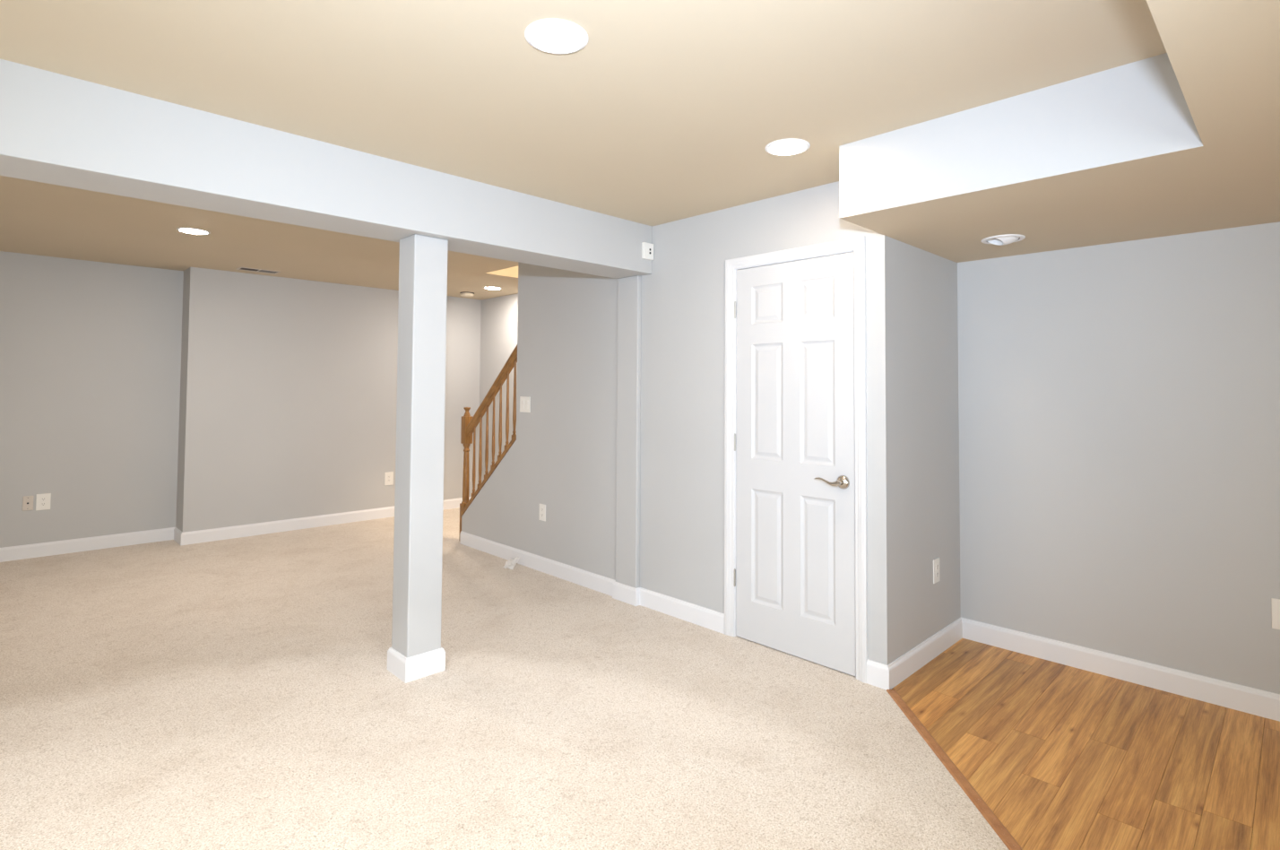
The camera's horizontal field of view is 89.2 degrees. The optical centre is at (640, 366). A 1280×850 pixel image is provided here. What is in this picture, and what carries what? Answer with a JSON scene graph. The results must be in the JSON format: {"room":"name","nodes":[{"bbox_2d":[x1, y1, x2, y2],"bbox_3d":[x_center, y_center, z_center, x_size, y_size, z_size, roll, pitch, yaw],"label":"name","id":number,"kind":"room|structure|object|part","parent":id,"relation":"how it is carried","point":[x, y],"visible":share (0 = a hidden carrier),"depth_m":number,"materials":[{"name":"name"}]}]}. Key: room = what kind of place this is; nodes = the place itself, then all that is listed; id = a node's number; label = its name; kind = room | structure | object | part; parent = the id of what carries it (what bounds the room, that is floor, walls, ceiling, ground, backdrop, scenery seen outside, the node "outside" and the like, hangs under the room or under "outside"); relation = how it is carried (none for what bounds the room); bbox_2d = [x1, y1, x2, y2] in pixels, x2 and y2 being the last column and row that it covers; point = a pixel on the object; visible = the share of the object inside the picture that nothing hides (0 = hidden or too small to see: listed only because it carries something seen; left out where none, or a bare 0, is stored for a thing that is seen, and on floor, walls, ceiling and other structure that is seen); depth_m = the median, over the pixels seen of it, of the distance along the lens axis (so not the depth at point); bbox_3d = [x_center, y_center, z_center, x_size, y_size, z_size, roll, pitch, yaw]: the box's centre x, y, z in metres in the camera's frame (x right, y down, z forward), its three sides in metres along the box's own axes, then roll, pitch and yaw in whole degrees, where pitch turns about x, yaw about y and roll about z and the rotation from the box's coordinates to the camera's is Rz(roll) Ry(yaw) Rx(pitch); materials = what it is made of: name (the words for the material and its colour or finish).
{"room":"finished basement","nodes":[
{"label":"finished basement","id":0,"kind":"room"},
{"bbox_2d":[0,250,481,547],"bbox_3d":[-4.074,0.353,5.704,5.767,2.439,0.411,2,-3,-44],"label":"wall","id":1,"kind":"structure","parent":0,"point":[137,398],"depth_m":5.72,"materials":[{"name":"paint"}]},
{"bbox_2d":[22,495,33,510],"bbox_3d":[-4.800,1.068,5.092,0.062,0.112,0.017,2,-3,-44],"label":"cable plate","id":2,"kind":"object","parent":1,"relation":"attached to","point":[27,500],"visible":1,"depth_m":5.09,"materials":[{"name":"beige plastic"}]},
{"bbox_2d":[35,492,51,510],"bbox_3d":[-4.739,1.070,5.158,0.085,0.128,0.008,2,-3,-44],"label":"electrical outlet","id":3,"kind":"object","parent":1,"relation":"attached to","point":[42,500],"visible":1,"depth_m":5.16,"materials":[{"name":"white plastic"}]},
{"bbox_2d":[0,496,470,562],"bbox_3d":[-4.038,1.468,5.623,5.767,0.107,0.315,2,-3,-44],"label":"baseboard","id":4,"kind":"structure","parent":1,"relation":"attached to","point":[118,540],"depth_m":5.67,"materials":[{"name":"white wood"}]},
{"bbox_2d":[384,471,393,484],"bbox_3d":[-2.631,1.169,6.807,0.092,0.135,0.008,2,-3,-44],"label":"electrical outlet","id":5,"kind":"object","parent":1,"relation":"attached to","point":[388,476],"visible":1,"depth_m":6.81,"materials":[{"name":"white plastic"}]},
{"bbox_2d":[478,293,518,482],"bbox_3d":[-0.474,-1.008,5.571,1.117,5.100,4.880,2,-3,-44],"label":"wall","id":6,"kind":"structure","parent":0,"point":[498,315],"depth_m":7.33,"materials":[{"name":"paint"}]},
{"bbox_2d":[0,507,1015,849],"bbox_3d":[-0.871,1.436,2.400,5.767,0.020,9.390,2,-3,-44],"label":"floor","id":7,"kind":"structure","parent":0,"point":[241,693],"depth_m":2.63,"materials":[{"name":"beige carpet"}]},
{"bbox_2d":[387,233,448,683],"bbox_3d":[-1.071,0.415,3.161,0.199,2.086,0.200,2,-3,-44],"label":"column","id":8,"kind":"structure","parent":7,"relation":"on","point":[416,652],"depth_m":3.10,"materials":[{"name":"paint"}]},
{"bbox_2d":[458,344,517,541],"bbox_3d":[-1.254,0.652,5.476,0.126,1.766,0.896,2,-3,-44],"label":"stair railing","id":9,"kind":"object","parent":7,"relation":"on","point":[469,423],"visible":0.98,"depth_m":5.52,"materials":[{"name":"brown wood"}]},
{"bbox_3d":[-1.542,0.948,5.761,0.075,1.189,0.075,2,-3,-44],"label":"newel post","id":10,"kind":"part","parent":9,"relation":"part of","materials":[{"name":"brown wood"}]},
{"bbox_3d":[-1.228,0.920,5.440,0.126,0.756,0.819,2,-3,-44],"label":"rail","id":11,"kind":"part","parent":9,"relation":"part of","materials":[{"name":"brown wood"}]},
{"bbox_3d":[-1.224,0.187,5.468,0.060,0.836,0.824,2,-3,-44],"label":"handrail","id":12,"kind":"part","parent":9,"relation":"part of","materials":[{"name":"brown wood"}]},
{"bbox_2d":[502,557,519,569],"bbox_3d":[-0.982,1.490,4.942,0.111,0.057,0.162,0,-2,6],"label":"paper scrap","id":13,"kind":"object","parent":7,"relation":"on","point":[510,563],"visible":1,"depth_m":4.94,"materials":[{"name":"white paper"}]},
{"bbox_2d":[0,0,1166,299],"bbox_3d":[-0.844,-1.029,2.480,5.977,0.150,9.570,2,-3,-44],"label":"ceiling","id":14,"kind":"structure","parent":0,"point":[670,110],"depth_m":2.20,"materials":[{"name":"paint"}]},
{"bbox_2d":[176,226,210,234],"bbox_3d":[-2.966,-0.900,4.316,0.186,0.012,0.186,2,-3,-44],"label":"recessed light","id":15,"kind":"object","parent":14,"relation":"in","point":[191,230],"visible":1,"depth_m":4.29,"materials":[{"name":"white"}]},
{"bbox_2d":[235,267,280,274],"bbox_3d":[-3.389,-0.858,5.772,0.320,0.004,0.150,2,-3,-44],"label":"ceiling vent","id":16,"kind":"object","parent":14,"relation":"in","point":[238,268],"visible":1,"depth_m":5.76,"materials":[{"name":"beige plastic"}]},
{"bbox_2d":[0,58,651,278],"bbox_3d":[-1.702,-0.809,2.576,4.700,0.314,0.297,2,-3,-44],"label":"beam","id":17,"kind":"structure","parent":14,"relation":"attached to","point":[56,128],"depth_m":2.61,"materials":[{"name":"paint"}]},
{"bbox_2d":[641,242,653,259],"bbox_3d":[0.050,-0.726,4.073,0.086,0.102,0.023,2,-3,-44],"label":"box","id":18,"kind":"object","parent":17,"relation":"attached to","point":[647,248],"visible":1,"depth_m":4.06,"materials":[{"name":"white plastic"}]},
{"bbox_2d":[459,291,474,296],"bbox_3d":[-1.878,-0.787,7.053,0.148,0.040,0.148,2,-3,-44],"label":"smoke detector","id":19,"kind":"object","parent":14,"relation":"attached to","point":[463,293],"visible":1,"depth_m":7.00,"materials":[{"name":"grey plastic"}]},
{"bbox_2d":[483,285,501,289],"bbox_3d":[-1.520,-0.810,6.694,0.186,0.012,0.186,2,-3,-44],"label":"recessed light","id":20,"kind":"object","parent":14,"relation":"in","point":[488,287],"visible":1,"depth_m":6.66,"materials":[{"name":"white"}]},
{"bbox_2d":[524,18,588,54],"bbox_3d":[-0.245,-0.963,1.905,0.186,0.012,0.186,2,-3,-44],"label":"recessed light","id":21,"kind":"object","parent":14,"relation":"in","point":[553,35],"visible":1,"depth_m":1.89,"materials":[{"name":"white"}]},
{"bbox_2d":[765,138,810,155],"bbox_3d":[0.626,-0.928,2.758,0.186,0.012,0.186,2,-3,-44],"label":"recessed light","id":22,"kind":"object","parent":14,"relation":"in","point":[783,147],"visible":1,"depth_m":2.73,"materials":[{"name":"white"}]},
{"bbox_2d":[461,181,898,665],"bbox_3d":[-0.169,0.310,4.394,0.122,2.389,3.819,2,-3,-44],"label":"wall","id":23,"kind":"structure","parent":0,"point":[683,314],"depth_m":3.98,"materials":[{"name":"paint"}]},
{"bbox_2d":[519,396,530,412],"bbox_3d":[-0.892,0.290,5.037,0.010,0.122,0.135,2,-3,-44],"label":"light switch","id":24,"kind":"object","parent":23,"relation":"attached to","point":[524,401],"visible":1,"depth_m":5.03,"materials":[{"name":"white plastic"}]},
{"bbox_2d":[539,503,545,521],"bbox_3d":[-0.727,1.083,4.838,0.008,0.122,0.078,2,-3,-44],"label":"electrical outlet","id":25,"kind":"object","parent":23,"relation":"attached to","point":[542,507],"visible":1,"depth_m":4.83,"materials":[{"name":"white plastic"}]},
{"bbox_2d":[459,530,724,633],"bbox_3d":[-0.554,1.458,4.635,0.049,0.107,2.891,2,-3,-44],"label":"baseboard","id":26,"kind":"structure","parent":23,"relation":"attached to","point":[706,618],"depth_m":4.29,"materials":[{"name":"white wood"}]},
{"bbox_2d":[615,275,641,588],"bbox_3d":[-0.075,0.457,4.198,0.035,2.086,0.195,2,-3,-44],"label":"pilaster","id":27,"kind":"object","parent":23,"relation":"attached to","point":[629,289],"visible":0.86,"depth_m":4.17,"materials":[{"name":"paint"}]},
{"bbox_2d":[724,235,867,683],"bbox_3d":[0.794,0.431,3.375,0.171,2.092,0.835,2,-3,-44],"label":"door","id":28,"kind":"structure","parent":23,"relation":"in","point":[796,528],"depth_m":3.33,"materials":[{"name":"paint"}]},
{"bbox_3d":[0.904,0.556,3.152,0.018,0.035,0.137,2,-3,-41],"label":"lever","id":29,"kind":"part","parent":28,"relation":"part of","materials":[{"name":"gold metal"}]},
{"bbox_3d":[0.962,0.556,3.123,0.062,0.067,0.067,2,-3,-44],"label":"handle","id":30,"kind":"part","parent":28,"relation":"part of","materials":[{"name":"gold metal"}]},
{"bbox_2d":[894,239,960,657],"bbox_3d":[1.500,0.289,3.434,0.911,2.389,0.110,2,-3,-44],"label":"wall","id":31,"kind":"structure","parent":0,"point":[928,511],"depth_m":3.32,"materials":[{"name":"paint"}]},
{"bbox_2d":[933,557,939,583],"bbox_3d":[1.539,1.056,3.369,0.078,0.122,0.008,2,-3,-44],"label":"electrical outlet","id":32,"kind":"object","parent":31,"relation":"attached to","point":[936,562],"visible":1,"depth_m":3.36,"materials":[{"name":"white plastic"}]},
{"bbox_2d":[838,0,1279,262],"bbox_3d":[1.086,-0.857,0.390,5.611,0.308,3.693,2,-3,-44],"label":"ceiling","id":33,"kind":"structure","parent":0,"point":[1184,139],"depth_m":2.25,"materials":[{"name":"paint"}]},
{"bbox_2d":[981,233,1025,245],"bbox_3d":[1.720,-0.660,3.085,0.189,0.159,0.189,2,-3,-44],"label":"light","id":34,"kind":"object","parent":33,"relation":"attached to","point":[1000,239],"visible":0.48,"depth_m":3.05,"materials":[{"name":"white plastic"}]},
{"bbox_2d":[892,638,1279,849],"bbox_3d":[1.412,1.395,0.653,4.659,0.008,3.697,2,-3,-44],"label":"floor","id":35,"kind":"structure","parent":0,"point":[1065,756],"depth_m":2.43,"materials":[{"name":"laminate"}]},
{"bbox_2d":[886,689,1022,849],"bbox_3d":[1.081,1.378,0.313,0.042,0.014,5.265,0,-2,1],"label":"trim","id":36,"kind":"structure","parent":35,"relation":"on","point":[989,815],"depth_m":2.27,"materials":[{"name":"brown wood"}]},
{"bbox_2d":[957,221,1279,693],"bbox_3d":[3.119,0.289,2.358,0.110,2.439,3.693,2,-3,-44],"label":"wall","id":37,"kind":"structure","parent":0,"point":[1119,402],"depth_m":3.08,"materials":[{"name":"paint"}]},
{"bbox_2d":[866,616,1279,721],"bbox_3d":[2.709,1.391,1.992,0.925,0.107,3.786,2,-3,-44],"label":"baseboard","id":38,"kind":"structure","parent":37,"relation":"attached to","point":[1233,696],"depth_m":3.06,"materials":[{"name":"white wood"}]},
{"bbox_2d":[1271,597,1279,629],"bbox_3d":[2.678,1.030,2.693,0.008,0.126,0.085,2,-3,-44],"label":"electrical outlet","id":39,"kind":"object","parent":37,"relation":"attached to","point":[1275,602],"visible":1,"depth_m":2.71,"materials":[{"name":"white plastic"}]}
]}

